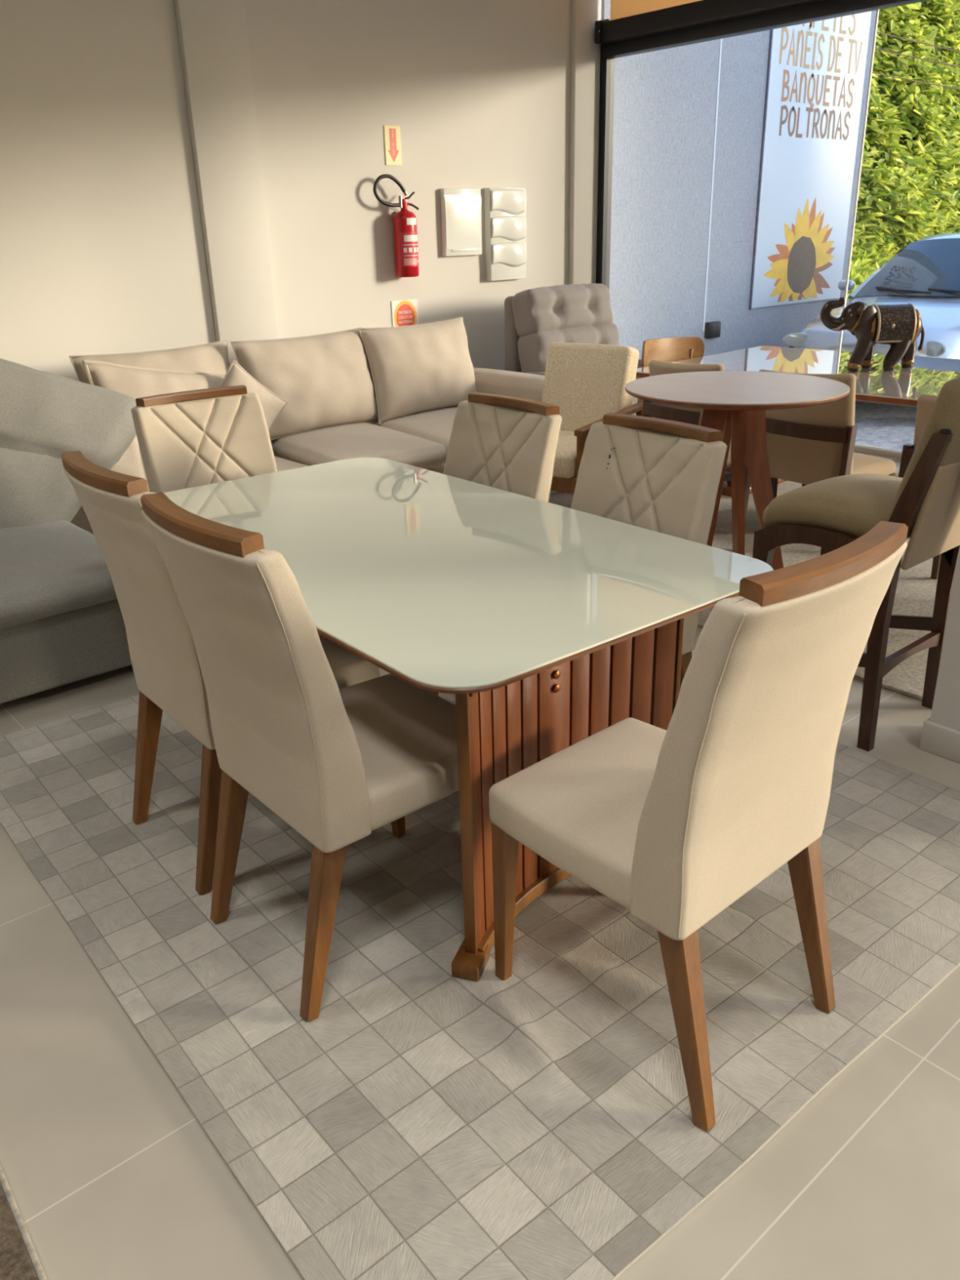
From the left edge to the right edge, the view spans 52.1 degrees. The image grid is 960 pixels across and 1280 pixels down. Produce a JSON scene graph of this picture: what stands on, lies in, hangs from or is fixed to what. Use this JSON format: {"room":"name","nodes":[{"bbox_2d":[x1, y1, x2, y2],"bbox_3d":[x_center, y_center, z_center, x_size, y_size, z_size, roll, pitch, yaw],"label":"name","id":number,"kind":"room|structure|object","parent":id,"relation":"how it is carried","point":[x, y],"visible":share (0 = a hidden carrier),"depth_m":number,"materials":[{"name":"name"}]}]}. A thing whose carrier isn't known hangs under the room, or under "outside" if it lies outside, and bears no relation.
{"room":"store","nodes":[
{"label":"store","id":0,"kind":"room"},
{"bbox_2d":[0,0,876,381],"bbox_3d":[-1.586,-4.057,6.397,15.480,6.100,0.300,-20,29,-37],"label":"wall","id":1,"kind":"structure","parent":0,"point":[102,247],"depth_m":7.11,"materials":[{"name":"beige paint"}]},
{"bbox_2d":[173,0,278,364],"bbox_3d":[-1.651,-3.010,6.492,0.455,3.900,0.060,-20,29,-37],"label":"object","id":2,"kind":"structure","parent":1,"relation":"attached to","point":[213,39],"depth_m":6.42,"materials":[{"name":"beige paint"}]},
{"bbox_2d":[383,125,402,165],"bbox_3d":[-0.641,-3.640,7.227,0.144,0.260,0.010,-20,29,-37],"label":"arrow sign","id":3,"kind":"object","parent":1,"relation":"attached to","point":[392,134],"visible":1,"depth_m":7.22,"materials":[{"name":"yellow plastic"}]},
{"bbox_2d":[387,128,399,161],"bbox_3d":[-0.638,-3.639,7.224,0.104,0.224,0.001,-20,29,-37],"label":"print","id":4,"kind":"object","parent":3,"relation":"attached to","point":[393,133],"depth_m":7.22},
{"bbox_2d":[373,173,419,277],"bbox_3d":[-0.615,-3.090,7.337,0.397,0.710,0.192,-20,29,-37],"label":"fire extinguisher","id":5,"kind":"object","parent":1,"relation":"attached to","point":[404,221],"visible":1,"depth_m":7.33,"materials":[{"name":"red metal"}]},
{"bbox_2d":[400,231,418,266],"bbox_3d":[-0.515,-2.940,7.387,0.160,0.240,0.049,-20,29,-37],"label":"print","id":6,"kind":"object","parent":5,"relation":"attached to","point":[409,255],"depth_m":7.37},
{"bbox_2d":[391,299,418,326],"bbox_3d":[-0.587,-2.524,7.718,0.250,0.280,0.010,-20,29,-37],"label":"warning sign","id":7,"kind":"object","parent":1,"relation":"attached to","point":[404,313],"visible":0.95,"depth_m":7.69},
{"bbox_2d":[440,188,481,256],"bbox_3d":[-0.143,-3.313,7.785,0.380,0.490,0.063,-20,29,-37],"label":"box","id":8,"kind":"object","parent":1,"relation":"attached to","point":[460,208],"visible":1,"depth_m":7.75,"materials":[{"name":"white plastic"}]},
{"bbox_2d":[484,187,526,280],"bbox_3d":[0.221,-3.343,8.090,0.400,0.700,0.097,-20,29,-37],"label":"brochure holder","id":9,"kind":"object","parent":1,"relation":"attached to","point":[505,222],"visible":1,"depth_m":8.05,"materials":[{"name":"white plastic"}]},
{"bbox_2d":[568,0,601,284],"bbox_3d":[0.900,-3.933,8.520,0.300,3.900,0.060,-20,29,-37],"label":"trim","id":10,"kind":"structure","parent":1,"relation":"attached to","point":[584,52],"depth_m":8.35,"materials":[{"name":"beige paint"}]},
{"bbox_2d":[702,38,722,331],"bbox_3d":[2.263,-5.230,9.323,0.020,4.400,0.006,-20,29,-37],"label":"trim","id":11,"kind":"structure","parent":1,"relation":"attached to","point":[721,39],"depth_m":9.62,"materials":[{"name":"white metal"}]},
{"bbox_2d":[704,320,720,338],"bbox_3d":[2.428,-3.232,10.225,0.200,0.160,0.066,-20,29,-37],"label":"wall socket","id":12,"kind":"object","parent":1,"relation":"attached to","point":[713,329],"visible":1,"depth_m":10.18,"materials":[{"name":"black plastic"}]},
{"bbox_2d":[594,0,929,288],"bbox_3d":[5.435,-1.788,4.029,0.215,3.200,13.495,-20,29,-37],"label":"window","id":13,"kind":"structure","parent":1,"relation":"in","point":[606,95],"depth_m":7.58,"materials":[{"name":"black metal"}]},
{"bbox_2d":[609,0,701,20],"bbox_3d":[5.455,-3.557,3.253,0.010,0.740,13.360,-20,29,-37],"label":"roller blind","id":14,"kind":"object","parent":13,"relation":"attached to","point":[619,8],"visible":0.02,"depth_m":7.84,"materials":[{"name":"orange fabric"}]},
{"bbox_2d":[838,8,899,451],"bbox_3d":[3.143,-2.686,6.596,0.016,2.880,1.405,-20,29,-37],"label":"window frame","id":15,"kind":"structure","parent":13,"relation":"attached to","point":[877,15],"depth_m":6.89,"materials":[{"name":"silver metal"}]},
{"bbox_2d":[748,11,871,310],"bbox_3d":[3.531,-5.743,10.297,1.803,4.212,0.024,-20,29,-37],"label":"sign board","id":16,"kind":"object","parent":1,"relation":"attached to","point":[815,73],"visible":0.92,"depth_m":10.51,"materials":[{"name":"white plastic"}]},
{"bbox_2d":[764,197,835,302],"bbox_3d":[3.566,-4.327,10.873,1.390,1.070,0.001,-20,29,-37],"label":"print","id":17,"kind":"object","parent":16,"relation":"attached to","point":[799,238],"depth_m":10.85,"materials":[{"name":"yellow paper"}]},
{"bbox_2d":[853,443,902,459],"bbox_3d":[5.558,-0.332,4.623,0.090,0.050,13.360,-20,29,-37],"label":"trim","id":18,"kind":"structure","parent":1,"relation":"attached to","point":[868,450],"depth_m":7.33,"materials":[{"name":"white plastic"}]},
{"bbox_2d":[0,453,959,1279],"bbox_3d":[1.318,1.228,1.406,11.000,0.120,13.560,-20,29,-37],"label":"floor","id":19,"kind":"structure","parent":0,"point":[109,1173],"depth_m":1.90,"materials":[{"name":"tile"}]},
{"bbox_2d":[0,1164,46,1279],"bbox_3d":[-1.203,1.408,0.967,1.696,0.016,1.700,-19,28,-35],"label":"rug","id":20,"kind":"object","parent":19,"relation":"on","point":[19,1259],"visible":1,"depth_m":1.73,"materials":[{"name":"beige carpet"}]},
{"bbox_2d":[0,520,133,703],"bbox_3d":[-2.763,-0.196,3.806,2.380,0.850,1.920,-20,29,-37],"label":"sofa","id":21,"kind":"object","parent":19,"relation":"on","point":[62,622],"visible":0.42,"depth_m":3.75,"materials":[{"name":"grey fabric"}]},
{"bbox_2d":[0,447,81,528],"bbox_3d":[-2.403,-0.685,4.309,1.349,0.737,0.415,-10,24,-19],"label":"cushion","id":22,"kind":"object","parent":21,"relation":"on","point":[35,489],"visible":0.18,"depth_m":4.36,"materials":[{"name":"grey fabric"}]},
{"bbox_2d":[0,358,136,470],"bbox_3d":[-2.213,-1.057,4.429,1.296,0.752,0.429,-10,24,-19],"label":"cushion","id":23,"kind":"object","parent":22,"relation":"on","point":[52,415],"visible":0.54,"depth_m":4.43,"materials":[{"name":"grey fabric"}]},
{"bbox_2d":[0,520,117,629],"bbox_3d":[-2.691,-0.156,3.734,2.380,0.181,1.702,-20,29,-37],"label":"seat cushion","id":24,"kind":"object","parent":21,"relation":"on","point":[55,572],"depth_m":3.74,"materials":[{"name":"grey fabric"}]},
{"bbox_2d":[71,364,544,534],"bbox_3d":[-0.970,-1.359,6.481,3.590,0.830,1.727,-20,29,-37],"label":"sofa","id":25,"kind":"object","parent":19,"relation":"on","point":[421,439],"visible":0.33,"depth_m":6.28,"materials":[{"name":"beige fabric"}]},
{"bbox_2d":[110,435,149,492],"bbox_3d":[-2.044,-0.937,5.019,0.626,0.440,0.253,-10,24,-19],"label":"cushion","id":26,"kind":"object","parent":25,"relation":"on","point":[131,463],"visible":0.09,"depth_m":5.06,"materials":[{"name":"beige fabric"}]},
{"bbox_2d":[69,340,229,383],"bbox_3d":[-1.934,-1.466,6.026,1.006,0.628,0.325,-20,29,-37],"label":"cushion","id":27,"kind":"object","parent":25,"relation":"on","point":[213,357],"visible":0.27,"depth_m":5.97,"materials":[{"name":"beige fabric"}]},
{"bbox_2d":[82,360,226,399],"bbox_3d":[-1.799,-1.376,5.812,0.288,0.641,0.998,19,31,40],"label":"throw pillow","id":28,"kind":"object","parent":25,"relation":"on","point":[135,382],"visible":0.24,"depth_m":5.57,"materials":[{"name":"beige fabric"}]},
{"bbox_2d":[218,359,288,430],"bbox_3d":[-1.433,-1.389,5.952,0.604,0.607,0.190,-15,26,-30],"label":"throw pillow","id":29,"kind":"object","parent":25,"relation":"on","point":[273,405],"visible":0.31,"depth_m":5.92,"materials":[{"name":"beige fabric"}]},
{"bbox_2d":[274,456,308,471],"bbox_3d":[-1.518,-0.909,5.706,1.082,0.110,1.080,-20,29,-37],"label":"seat cushion","id":30,"kind":"object","parent":25,"relation":"on","point":[282,464],"depth_m":5.92,"materials":[{"name":"beige fabric"}]},
{"bbox_2d":[230,327,378,439],"bbox_3d":[-1.131,-1.710,6.541,1.036,0.628,0.360,-22,30,-39],"label":"cushion","id":31,"kind":"object","parent":25,"relation":"on","point":[325,380],"visible":0.85,"depth_m":6.41,"materials":[{"name":"beige fabric"}]},
{"bbox_2d":[270,422,447,469],"bbox_3d":[-0.835,-1.233,6.354,0.931,0.198,1.252,-20,29,-37],"label":"seat cushion","id":32,"kind":"object","parent":25,"relation":"on","point":[424,449],"depth_m":6.13,"materials":[{"name":"beige fabric"}]},
{"bbox_2d":[366,406,457,452],"bbox_3d":[-0.147,-1.476,6.888,1.072,0.198,1.272,-20,29,-37],"label":"seat cushion","id":33,"kind":"object","parent":25,"relation":"on","point":[434,425],"depth_m":6.68,"materials":[{"name":"beige fabric"}]},
{"bbox_2d":[358,316,476,424],"bbox_3d":[-0.415,-1.956,7.081,0.354,0.638,0.996,20,31,41],"label":"cushion","id":34,"kind":"object","parent":25,"relation":"on","point":[413,369],"visible":0.97,"depth_m":6.90,"materials":[{"name":"beige fabric"}]},
{"bbox_2d":[0,667,959,1279],"bbox_3d":[-0.066,0.476,3.091,2.411,0.028,2.862,-20,29,-37],"label":"tiled floor area","id":35,"kind":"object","parent":19,"relation":"on","point":[429,1122],"visible":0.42,"depth_m":2.23,"materials":[{"name":"grey tile"}]},
{"bbox_2d":[130,385,277,493],"bbox_3d":[-0.948,-0.413,3.906,0.530,1.069,0.668,-19,28,-35],"label":"dining chair","id":36,"kind":"object","parent":35,"relation":"on","point":[191,438],"visible":0.48,"depth_m":3.91,"materials":[{"name":"beige fabric"}]},
{"bbox_2d":[61,450,379,894],"bbox_3d":[-0.690,0.024,2.767,0.668,1.134,0.530,-19,28,-35],"label":"dining chair","id":37,"kind":"object","parent":35,"relation":"on","point":[165,662],"visible":0.61,"depth_m":2.55,"materials":[{"name":"beige fabric"}]},
{"bbox_2d":[140,492,458,1021],"bbox_3d":[-0.333,0.196,2.334,0.668,1.134,0.530,-19,29,-36],"label":"dining chair","id":38,"kind":"object","parent":35,"relation":"on","point":[338,766],"visible":0.98,"depth_m":2.11,"materials":[{"name":"beige fabric"}]},
{"bbox_2d":[164,457,773,982],"bbox_3d":[-0.242,0.039,3.135,1.155,0.789,2.030,-19,28,-35],"label":"dining table","id":39,"kind":"object","parent":35,"relation":"on","point":[549,627],"visible":0.65,"depth_m":2.54,"materials":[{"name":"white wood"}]},
{"bbox_2d":[428,391,562,695],"bbox_3d":[-0.092,-0.302,3.586,0.668,1.069,0.530,-19,28,-35],"label":"dining chair","id":40,"kind":"object","parent":35,"relation":"on","point":[508,443],"visible":0.34,"depth_m":3.54,"materials":[{"name":"beige fabric"}]},
{"bbox_2d":[570,413,727,688],"bbox_3d":[0.355,-0.114,3.110,0.668,1.069,0.530,-19,28,-35],"label":"dining chair","id":41,"kind":"object","parent":35,"relation":"on","point":[655,474],"visible":0.44,"depth_m":3.07,"materials":[{"name":"beige fabric"}]},
{"bbox_2d":[488,520,907,1131],"bbox_3d":[0.409,0.296,2.047,0.530,1.134,0.668,-20,29,-38],"label":"dining chair","id":42,"kind":"object","parent":35,"relation":"on","point":[674,825],"visible":1,"depth_m":1.82,"materials":[{"name":"beige fabric"}]},
{"bbox_2d":[504,283,641,415],"bbox_3d":[0.945,-2.212,7.894,1.300,1.211,1.170,-20,29,-37],"label":"recliner","id":43,"kind":"object","parent":19,"relation":"on","point":[535,318],"visible":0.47,"depth_m":7.77,"materials":[{"name":"grey fabric"}]},
{"bbox_2d":[548,466,937,700],"bbox_3d":[1.913,-0.656,5.671,3.370,0.018,4.000,-20,29,-37],"label":"shaggy rug","id":44,"kind":"object","parent":19,"relation":"on","point":[915,593],"visible":0.02,"depth_m":4.68,"materials":[{"name":"beige carpet"}]},
{"bbox_2d":[536,342,643,493],"bbox_3d":[0.539,-1.235,5.860,0.686,0.985,0.899,15,28,34],"label":"armchair","id":45,"kind":"object","parent":44,"relation":"on","point":[587,382],"visible":0.4,"depth_m":5.78,"materials":[{"name":"beige fabric"}]},
{"bbox_2d":[637,337,704,402],"bbox_3d":[1.448,-1.626,6.826,0.660,0.900,0.548,-20,29,-37],"label":"chair","id":46,"kind":"object","parent":44,"relation":"on","point":[671,349],"visible":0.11,"depth_m":6.90,"materials":[{"name":"brown wood"}]},
{"bbox_2d":[642,360,777,498],"bbox_3d":[1.283,-1.075,5.437,0.613,0.969,0.584,-15,26,-30],"label":"chair","id":47,"kind":"object","parent":44,"relation":"on","point":[650,409],"visible":0.3,"depth_m":5.19,"materials":[{"name":"brown wood"}]},
{"bbox_2d":[625,370,849,569],"bbox_3d":[1.100,-0.632,4.376,0.926,0.982,0.926,-20,29,-37],"label":"dining table","id":48,"kind":"object","parent":44,"relation":"on","point":[735,403],"visible":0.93,"depth_m":4.21,"materials":[{"name":"brown wood"}]},
{"bbox_2d":[635,346,959,496],"bbox_3d":[2.321,-1.253,6.031,1.620,0.782,2.360,-22,30,-39],"label":"dining table","id":49,"kind":"object","parent":44,"relation":"on","point":[900,386],"visible":0.27,"depth_m":6.03,"materials":[{"name":"white glass"}]},
{"bbox_2d":[820,297,924,372],"bbox_3d":[2.327,-1.823,5.837,0.629,0.421,0.232,-2,23,0],"label":"elephant figurine","id":50,"kind":"object","parent":49,"relation":"on","point":[899,326],"visible":1,"depth_m":5.76,"materials":[{"name":"ceramic"}]},
{"bbox_2d":[877,303,914,341],"bbox_3d":[2.430,-1.883,5.814,0.207,0.199,0.225,-2,23,0],"label":"blanket","id":51,"kind":"object","parent":50,"relation":"on","point":[895,322],"depth_m":5.72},
{"bbox_2d":[744,368,897,528],"bbox_3d":[1.751,-0.912,5.021,0.613,0.969,0.584,-19,28,-35],"label":"chair","id":52,"kind":"object","parent":44,"relation":"on","point":[806,445],"visible":0.59,"depth_m":4.76,"materials":[{"name":"beige fabric"}]},
{"bbox_2d":[897,394,941,579],"bbox_3d":[2.196,-0.607,4.266,0.584,0.969,0.613,19,30,39],"label":"chair","id":53,"kind":"object","parent":44,"relation":"on","point":[926,402],"visible":0.23,"depth_m":4.14,"materials":[{"name":"beige fabric"}]},
{"bbox_2d":[752,377,959,751],"bbox_3d":[1.334,-0.308,3.334,0.490,1.216,0.648,-20,29,-37],"label":"bar stool","id":54,"kind":"object","parent":19,"relation":"on","point":[829,514],"visible":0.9,"depth_m":3.17,"materials":[{"name":"fabric"}]},
{"bbox_2d":[852,0,959,265],"bbox_3d":[10.011,-12.067,21.573,21.232,7.414,4.173,-20,29,-37],"label":"hedge","id":55,"kind":"object","parent":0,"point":[927,187],"visible":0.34,"depth_m":20.72,"materials":[{"name":"green plant"}]},
{"bbox_2d":[929,547,959,731],"bbox_3d":[1.785,-1.348,2.315,0.205,3.900,0.805,-20,29,-37],"label":"wall","id":56,"kind":"structure","parent":0,"point":[945,712],"depth_m":3.15,"materials":[{"name":"grey paint"}]},
{"bbox_2d":[919,717,959,763],"bbox_3d":[1.833,0.401,3.050,0.235,0.105,0.835,-20,29,-37],"label":"baseboard","id":57,"kind":"structure","parent":56,"relation":"attached to","point":[940,740],"depth_m":3.22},
{"label":"outside","id":58,"kind":"structure","parent":0,"visible":0},
{"bbox_2d":[854,400,916,459],"bbox_3d":[19.350,-5.843,17.259,39.000,0.160,30.000,-20,29,-37],"label":"ground","id":59,"kind":"structure","parent":58,"point":[881,425],"depth_m":8.73,"materials":[{"name":"grey asphalt"}]},
{"bbox_2d":[782,231,959,359],"bbox_3d":[4.660,-3.227,9.783,3.966,1.548,2.130,-21,30,-39],"label":"car","id":60,"kind":"object","parent":59,"relation":"on","point":[925,274],"visible":0.52,"depth_m":9.34,"materials":[{"name":"paint"}]},
{"bbox_2d":[838,280,854,290],"bbox_3d":[3.804,-3.681,10.185,0.100,0.100,0.170,-21,30,-39],"label":"mirror","id":61,"kind":"object","parent":60,"relation":"attached to","point":[842,285],"depth_m":10.15,"materials":[{"name":"silver metal"}]},
{"bbox_2d":[846,217,959,301],"bbox_3d":[11.235,-8.310,21.280,21.625,2.144,2.933,-20,29,-37],"label":"grass strip","id":62,"kind":"object","parent":59,"relation":"on","point":[860,271],"visible":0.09,"depth_m":18.35,"materials":[{"name":"green plant"}]},
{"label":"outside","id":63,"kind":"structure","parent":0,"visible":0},
{"bbox_2d":[855,13,951,222],"bbox_3d":[13.391,-13.768,24.662,34.000,9.310,7.400,-20,29,-37],"label":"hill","id":64,"kind":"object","parent":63,"point":[904,137],"depth_m":21.46,"materials":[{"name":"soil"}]},
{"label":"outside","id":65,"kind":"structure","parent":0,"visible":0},
{"bbox_2d":[876,31,959,52],"bbox_3d":[11.368,-10.702,18.412,23.000,0.231,0.015,-20,29,-37],"label":"overhead wire","id":66,"kind":"object","parent":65,"point":[877,31],"visible":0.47,"depth_m":14.53,"materials":[{"name":"black rubber"}]},
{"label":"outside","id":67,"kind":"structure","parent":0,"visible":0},
{"bbox_2d":[875,48,959,66],"bbox_3d":[11.373,-10.519,18.489,23.000,0.228,0.015,-20,29,-37],"label":"overhead wire","id":68,"kind":"object","parent":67,"point":[875,48],"visible":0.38,"depth_m":14.66,"materials":[{"name":"black metal"}]},
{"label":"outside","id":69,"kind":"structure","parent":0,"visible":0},
{"bbox_2d":[871,71,959,89],"bbox_3d":[11.380,-10.250,18.602,23.000,0.252,0.015,-20,29,-37],"label":"overhead wire","id":70,"kind":"object","parent":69,"point":[872,72],"visible":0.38,"depth_m":14.78,"materials":[{"name":"black metal"}]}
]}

